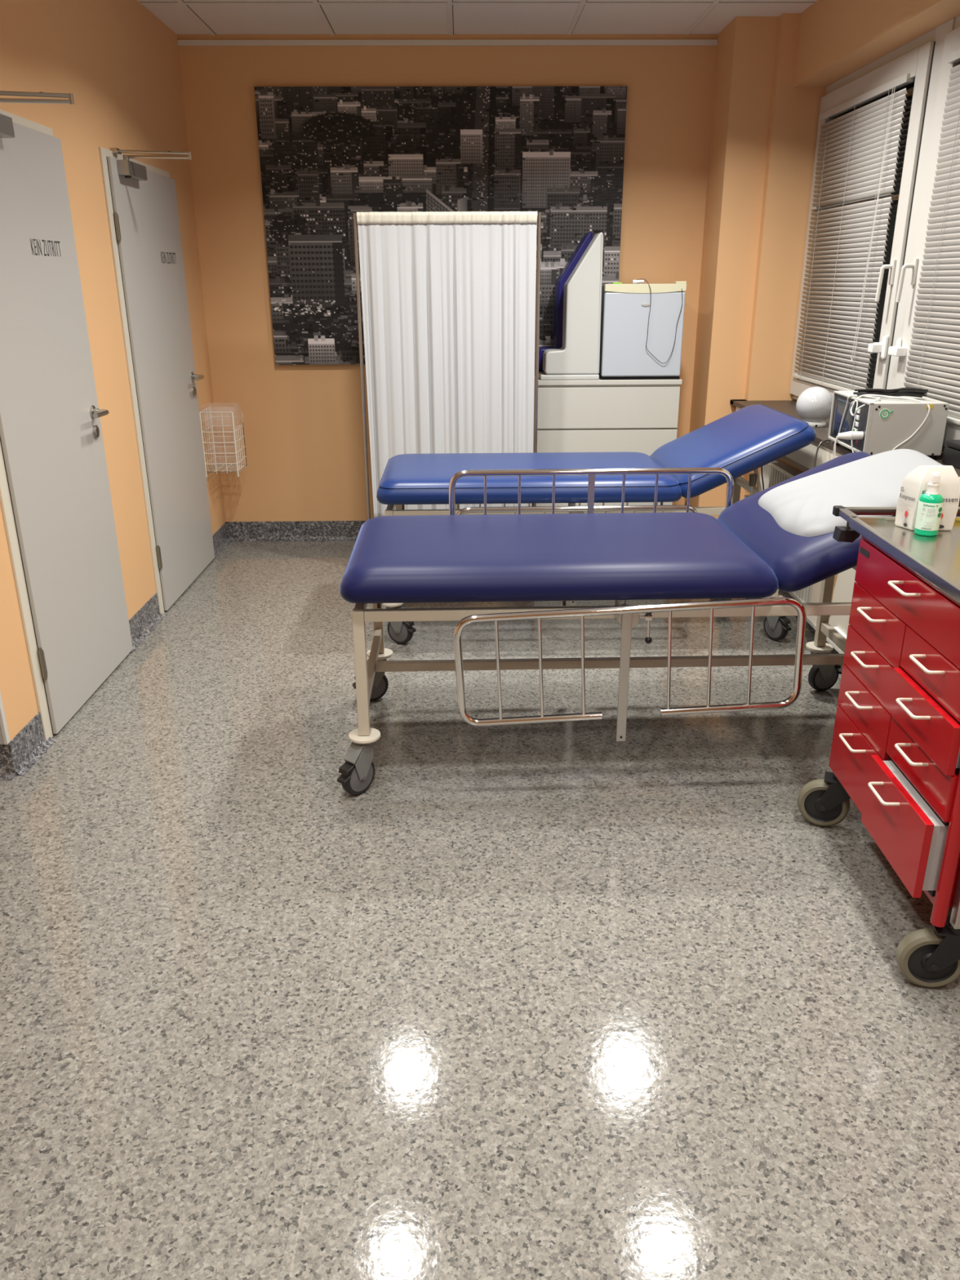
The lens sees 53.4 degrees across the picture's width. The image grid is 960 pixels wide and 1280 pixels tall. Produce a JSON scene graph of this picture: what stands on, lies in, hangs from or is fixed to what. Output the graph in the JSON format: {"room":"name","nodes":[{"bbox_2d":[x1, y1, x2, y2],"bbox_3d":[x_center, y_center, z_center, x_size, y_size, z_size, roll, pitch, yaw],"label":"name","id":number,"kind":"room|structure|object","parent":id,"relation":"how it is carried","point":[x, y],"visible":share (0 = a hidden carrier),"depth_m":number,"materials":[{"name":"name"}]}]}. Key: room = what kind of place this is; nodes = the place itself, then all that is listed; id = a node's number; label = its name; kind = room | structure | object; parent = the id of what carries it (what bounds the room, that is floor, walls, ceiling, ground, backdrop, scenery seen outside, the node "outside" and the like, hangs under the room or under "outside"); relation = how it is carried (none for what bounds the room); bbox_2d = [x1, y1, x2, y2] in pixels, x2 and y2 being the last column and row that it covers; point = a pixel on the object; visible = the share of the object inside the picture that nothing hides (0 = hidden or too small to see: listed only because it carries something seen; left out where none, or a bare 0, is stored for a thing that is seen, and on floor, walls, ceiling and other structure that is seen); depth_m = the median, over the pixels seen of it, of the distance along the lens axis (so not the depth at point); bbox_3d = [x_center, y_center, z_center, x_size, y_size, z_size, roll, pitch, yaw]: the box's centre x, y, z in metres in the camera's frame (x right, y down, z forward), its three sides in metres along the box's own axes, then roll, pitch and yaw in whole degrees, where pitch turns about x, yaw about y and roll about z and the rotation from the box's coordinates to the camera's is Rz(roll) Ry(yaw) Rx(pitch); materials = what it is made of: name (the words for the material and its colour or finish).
{"room":"hospital treatment room","nodes":[
{"label":"hospital treatment room","id":0,"kind":"room"},
{"bbox_2d":[0,0,225,741],"bbox_3d":[-1.638,-1.392,4.144,0.140,2.750,3.156,-1,21,-1],"label":"wall","id":1,"kind":"structure","parent":0,"point":[119,63],"depth_m":4.01,"materials":[{"name":"brown paint"}]},
{"bbox_2d":[0,692,9,744],"bbox_3d":[-1.607,-0.730,2.700,0.144,2.277,0.021,-1,21,-1],"label":"wall panel","id":2,"kind":"object","parent":1,"relation":"attached to","point":[4,735],"visible":1,"depth_m":3.08,"materials":[{"name":"grey"}]},
{"bbox_2d":[0,742,16,780],"bbox_3d":[-2.037,0.402,3.107,1.016,0.122,0.030,-1,21,-1],"label":"baseboard","id":3,"kind":"structure","parent":1,"relation":"attached to","point":[7,770],"depth_m":3.13,"materials":[{"name":"stone"}]},
{"bbox_2d":[9,711,56,775],"bbox_3d":[-1.521,0.345,3.253,0.030,0.122,0.265,-1,21,-1],"label":"baseboard","id":4,"kind":"structure","parent":1,"relation":"attached to","point":[29,744],"depth_m":3.24,"materials":[{"name":"stone"}]},
{"bbox_2d":[0,90,133,740],"bbox_3d":[-1.387,-0.758,3.432,0.326,2.060,0.900,-1,21,-1],"label":"door","id":5,"kind":"structure","parent":1,"relation":"in","point":[55,500],"depth_m":3.39,"materials":[{"name":"beige wood"}]},
{"bbox_2d":[128,592,165,653],"bbox_3d":[-1.544,-0.087,4.405,0.030,0.122,0.505,-1,21,-1],"label":"baseboard","id":6,"kind":"structure","parent":1,"relation":"attached to","point":[142,624],"depth_m":4.42,"materials":[{"name":"stone"}]},
{"bbox_2d":[98,146,214,613],"bbox_3d":[-1.409,-1.261,4.774,0.336,2.060,1.025,-1,21,-1],"label":"door","id":7,"kind":"structure","parent":1,"relation":"in","point":[141,198],"depth_m":4.64,"materials":[{"name":"beige wood"}]},
{"bbox_2d":[212,521,231,558],"bbox_3d":[-1.571,-0.609,5.795,0.030,0.122,0.416,-1,21,-1],"label":"baseboard","id":8,"kind":"structure","parent":1,"relation":"attached to","point":[220,540],"depth_m":5.81,"materials":[{"name":"stone"}]},
{"bbox_2d":[177,34,717,521],"bbox_3d":[0.266,-1.953,5.614,3.850,2.750,0.120,-1,21,-1],"label":"wall","id":9,"kind":"structure","parent":0,"point":[303,425],"depth_m":5.35,"materials":[{"name":"brown paint"}]},
{"bbox_2d":[199,406,247,476],"bbox_3d":[-1.485,-1.152,5.541,0.190,0.367,0.246,-1,21,-1],"label":"wire basket","id":10,"kind":"object","parent":9,"relation":"attached to","point":[236,456],"visible":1,"depth_m":5.51,"materials":[{"name":"beige metal"}]},
{"bbox_2d":[226,520,365,542],"bbox_3d":[-0.154,-0.692,5.998,2.871,0.122,0.030,-1,21,-1],"label":"baseboard","id":11,"kind":"structure","parent":9,"relation":"attached to","point":[292,531],"depth_m":5.99,"materials":[{"name":"stone"}]},
{"bbox_2d":[253,85,626,364],"bbox_3d":[-0.205,-2.305,5.391,2.003,1.436,0.031,-1,21,-1],"label":"picture","id":12,"kind":"object","parent":9,"relation":"attached to","point":[328,155],"visible":0.56,"depth_m":5.27,"materials":[{"name":"black plastic"}]},
{"bbox_2d":[177,39,717,45],"bbox_3d":[-0.166,-3.175,5.075,2.868,0.026,0.017,-1,21,-1],"label":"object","id":13,"kind":"structure","parent":9,"relation":"attached to","point":[471,42],"depth_m":5.07,"materials":[{"name":"beige"}]},
{"bbox_2d":[137,0,817,35],"bbox_3d":[-0.190,-1.838,1.297,4.900,0.088,8.326,-1,21,-1],"label":"ceiling","id":14,"kind":"structure","parent":0,"point":[212,17],"depth_m":4.70,"materials":[{"name":"white tile"}]},
{"bbox_2d":[0,541,959,1279],"bbox_3d":[-0.177,0.817,2.293,4.900,0.100,8.326,-1,21,-1],"label":"floor","id":15,"kind":"structure","parent":0,"point":[559,1000],"depth_m":2.22,"materials":[{"name":"stone"}]},
{"bbox_2d":[352,211,541,519],"bbox_3d":[-0.159,-1.269,5.076,0.940,1.841,0.440,-1,21,-1],"label":"privacy screen","id":16,"kind":"object","parent":15,"relation":"on","point":[451,317],"visible":0.79,"depth_m":4.94,"materials":[{"name":"white fabric"}]},
{"bbox_2d":[376,404,816,644],"bbox_3d":[0.480,-0.571,4.476,1.870,0.959,0.888,-1,21,-1],"label":"hospital bed","id":17,"kind":"object","parent":15,"relation":"on","point":[748,438],"visible":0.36,"depth_m":4.10,"materials":[{"name":"blue leather"}]},
{"bbox_2d":[760,466,764,490],"bbox_3d":[1.300,-0.678,4.410,0.042,0.400,0.012,12,24,30],"label":"power cord","id":18,"kind":"object","parent":17,"relation":"hanging from","point":[762,466],"visible":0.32,"depth_m":4.39,"materials":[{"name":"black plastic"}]},
{"bbox_2d":[533,377,682,506],"bbox_3d":[0.709,-1.036,5.639,0.804,1.012,0.470,-1,21,-1],"label":"cabinet","id":19,"kind":"object","parent":15,"relation":"on","point":[575,415],"visible":0.3,"depth_m":5.31,"materials":[{"name":"grey paint"}]},
{"bbox_2d":[538,371,599,380],"bbox_3d":[0.490,-1.514,5.434,0.322,0.027,0.422,-1,21,-1],"label":"pad","id":20,"kind":"object","parent":19,"relation":"on","point":[543,375],"visible":0.48,"depth_m":5.24,"materials":[{"name":"grey plastic"}]},
{"bbox_2d":[534,231,592,371],"bbox_3d":[0.469,-1.901,5.385,0.298,0.732,0.200,-1,21,-1],"label":"cushion","id":21,"kind":"object","parent":20,"relation":"on","point":[587,238],"visible":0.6,"depth_m":5.31,"materials":[{"name":"blue leather"}]},
{"bbox_2d":[542,232,603,374],"bbox_3d":[0.502,-1.823,5.193,0.298,0.720,0.185,-1,21,-1],"label":"cushion","id":22,"kind":"object","parent":20,"relation":"on","point":[579,353],"visible":1,"depth_m":5.14,"materials":[{"name":"grey plastic"}]},
{"bbox_2d":[598,281,686,379],"bbox_3d":[0.878,-1.740,5.352,0.432,0.505,0.440,-1,21,-1],"label":"mini fridge","id":23,"kind":"object","parent":19,"relation":"on","point":[625,308],"visible":0.98,"depth_m":5.15,"materials":[{"name":"grey"}]},
{"bbox_2d":[631,280,644,284],"bbox_3d":[0.845,-1.913,5.099,0.062,0.020,0.026,-1,21,-1],"label":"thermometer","id":24,"kind":"object","parent":23,"relation":"on","point":[634,282],"visible":1,"depth_m":5.09,"materials":[{"name":"white plastic"}]},
{"bbox_2d":[636,279,682,363],"bbox_3d":[0.957,-1.711,5.133,0.245,0.433,0.030,-1,21,-1],"label":"cable","id":25,"kind":"object","parent":23,"relation":"attached to","point":[637,279],"visible":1,"depth_m":5.12,"materials":[{"name":"grey plastic"}]},
{"bbox_2d":[337,451,959,795],"bbox_3d":[0.477,-0.101,3.238,1.919,0.949,0.876,-1,21,-2],"label":"hospital bed","id":26,"kind":"object","parent":15,"relation":"on","point":[744,553],"visible":0.83,"depth_m":2.89,"materials":[{"name":"blue leather"}]},
{"bbox_2d":[758,448,942,537],"bbox_3d":[1.191,-0.479,3.057,0.457,0.231,0.634,-1,21,-1],"label":"pillow","id":27,"kind":"object","parent":26,"relation":"on","point":[804,506],"visible":0.84,"depth_m":3.00,"materials":[{"name":"grey fabric"}]},
{"bbox_2d":[797,505,959,987],"bbox_3d":[1.199,0.223,2.389,0.556,0.932,0.918,0,21,1],"label":"cart","id":28,"kind":"object","parent":15,"relation":"on","point":[895,753],"visible":0.98,"depth_m":2.21,"materials":[{"name":"red paint"}]},
{"bbox_2d":[848,516,959,603],"bbox_3d":[1.226,-0.176,2.174,0.496,0.028,0.797,0,21,1],"label":"tray","id":29,"kind":"object","parent":28,"relation":"on","point":[935,560],"depth_m":2.29,"materials":[{"name":"silver metal"}]},
{"bbox_2d":[894,465,959,530],"bbox_3d":[1.150,-0.366,2.447,0.132,0.162,0.065,0,21,2],"label":"pack","id":30,"kind":"object","parent":28,"relation":"on","point":[914,484],"visible":0.77,"depth_m":2.43,"materials":[{"name":"white plastic"}]},
{"bbox_2d":[914,471,943,536],"bbox_3d":[1.130,-0.342,2.393,0.056,0.156,0.057,-1,21,-1],"label":"spray bottle","id":31,"kind":"object","parent":28,"relation":"on","point":[930,506],"visible":1,"depth_m":2.38,"materials":[{"name":"teal plastic"}]},
{"bbox_2d":[920,507,935,527],"bbox_3d":[1.118,-0.306,2.383,0.033,0.046,0.005,10,23,26],"label":"print","id":32,"kind":"object","parent":31,"relation":"attached to","point":[927,515],"depth_m":2.38,"materials":[{"name":"grey paper"}]},
{"bbox_2d":[684,13,826,519],"bbox_3d":[1.637,-1.873,5.384,0.718,2.750,0.436,-1,21,-1],"label":"wall","id":33,"kind":"structure","parent":0,"point":[764,127],"depth_m":5.08,"materials":[{"name":"brown paint"}]},
{"bbox_2d":[746,0,959,602],"bbox_3d":[1.840,-0.456,1.606,0.460,2.750,7.660,-1,21,-1],"label":"wall","id":34,"kind":"structure","parent":0,"point":[837,38],"depth_m":4.12,"materials":[{"name":"brown paint"}]},
{"bbox_2d":[736,406,843,469],"bbox_3d":[1.521,-0.558,3.506,0.120,0.124,3.900,-1,21,-1],"label":"trunking","id":35,"kind":"structure","parent":34,"relation":"attached to","point":[805,456],"depth_m":4.17,"materials":[{"name":"beige plastic"}]},
{"bbox_2d":[760,459,822,603],"bbox_3d":[1.523,-0.546,4.696,0.066,0.550,0.930,-1,21,-1],"label":"radiator","id":36,"kind":"object","parent":34,"relation":"attached to","point":[775,472],"visible":0.16,"depth_m":4.70,"materials":[{"name":"grey metal"}]},
{"bbox_2d":[767,459,801,477],"bbox_3d":[1.522,-0.794,4.603,0.064,0.020,0.930,-1,21,-1],"label":"grille","id":37,"kind":"object","parent":36,"relation":"attached to","point":[782,469],"depth_m":4.75,"materials":[{"name":"grey metal"}]},
{"bbox_2d":[781,456,809,471],"bbox_3d":[1.548,-0.477,3.537,0.067,0.045,3.900,-1,21,-1],"label":"wooden strip","id":38,"kind":"object","parent":34,"relation":"attached to","point":[785,458],"depth_m":4.53,"materials":[{"name":"brown wood"}]},
{"bbox_2d":[777,589,839,653],"bbox_3d":[1.576,0.304,3.323,0.030,0.122,4.950,-1,21,-1],"label":"baseboard","id":39,"kind":"structure","parent":34,"relation":"attached to","point":[780,593],"depth_m":4.64,"materials":[{"name":"stone"}]},
{"bbox_2d":[805,568,856,653],"bbox_3d":[1.516,-0.173,3.698,0.119,0.568,1.190,-1,21,-1],"label":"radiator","id":40,"kind":"structure","parent":34,"relation":"attached to","point":[844,586],"depth_m":3.87,"materials":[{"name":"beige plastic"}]},
{"bbox_2d":[729,399,959,477],"bbox_3d":[1.653,-0.086,2.036,0.342,0.024,7.212,-1,21,-1],"label":"window sill","id":41,"kind":"structure","parent":34,"relation":"attached to","point":[786,406],"depth_m":4.76,"materials":[{"name":"stone"}]},
{"bbox_2d":[795,386,832,426],"bbox_3d":[1.540,-1.075,4.391,0.166,0.175,0.166,-1,21,-1],"label":"globe lamp","id":42,"kind":"object","parent":41,"relation":"on","point":[814,404],"visible":0.91,"depth_m":4.33,"materials":[{"name":"grey glass"}]},
{"bbox_2d":[813,439,831,467],"bbox_3d":[1.426,-0.617,4.031,0.082,0.452,0.014,-11,23,-26],"label":"cable","id":43,"kind":"object","parent":41,"relation":"hanging from","point":[828,440],"visible":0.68,"depth_m":3.95,"materials":[{"name":"grey plastic"}]},
{"bbox_2d":[827,391,949,459],"bbox_3d":[1.538,-0.843,3.723,0.367,0.209,0.433,0,21,2],"label":"medical device","id":44,"kind":"object","parent":41,"relation":"on","point":[881,425],"visible":0.89,"depth_m":3.53,"materials":[{"name":"grey"}]},
{"bbox_2d":[832,400,857,458],"bbox_3d":[1.387,-0.690,3.679,0.084,0.454,0.142,-1,21,-1],"label":"cable","id":45,"kind":"object","parent":44,"relation":"hanging from","point":[856,401],"visible":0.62,"depth_m":3.62,"materials":[{"name":"white plastic"}]},
{"bbox_2d":[835,394,930,450],"bbox_3d":[1.480,-0.817,3.620,0.146,0.217,0.383,-13,24,-31],"label":"cable","id":46,"kind":"object","parent":44,"relation":"on","point":[864,395],"visible":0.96,"depth_m":3.57,"materials":[{"name":"white plastic"}]},
{"bbox_2d":[853,387,928,397],"bbox_3d":[1.559,-0.942,3.630,0.262,0.044,0.077,9,23,24],"label":"cable bundle","id":47,"kind":"object","parent":44,"relation":"on","point":[910,392],"visible":0.98,"depth_m":3.60,"materials":[{"name":"black plastic"}]},
{"bbox_2d":[942,440,959,469],"bbox_3d":[1.725,-0.656,3.399,0.060,0.085,0.200,-1,21,-1],"label":"instrument case","id":48,"kind":"object","parent":41,"relation":"on","point":[951,455],"visible":1,"depth_m":3.43,"materials":[{"name":"black plastic"}]},
{"bbox_2d":[789,15,959,451],"bbox_3d":[1.761,-1.593,3.806,0.150,1.532,2.720,-1,21,-1],"label":"window","id":49,"kind":"structure","parent":34,"relation":"in","point":[926,57],"depth_m":3.94,"materials":[{"name":"grey plastic"}]},
{"bbox_2d":[791,73,913,391],"bbox_3d":[1.726,-1.869,4.556,0.048,1.280,1.010,-1,21,-1],"label":"blind","id":50,"kind":"object","parent":49,"relation":"attached to","point":[859,150],"visible":0.98,"depth_m":4.48,"materials":[{"name":"grey plastic"}]},
{"bbox_2d":[902,48,959,425],"bbox_3d":[1.760,-1.370,3.225,0.032,1.280,1.135,-1,21,-1],"label":"blind","id":51,"kind":"object","parent":49,"relation":"attached to","point":[933,362],"visible":0.94,"depth_m":3.60,"materials":[{"name":"grey plastic"}]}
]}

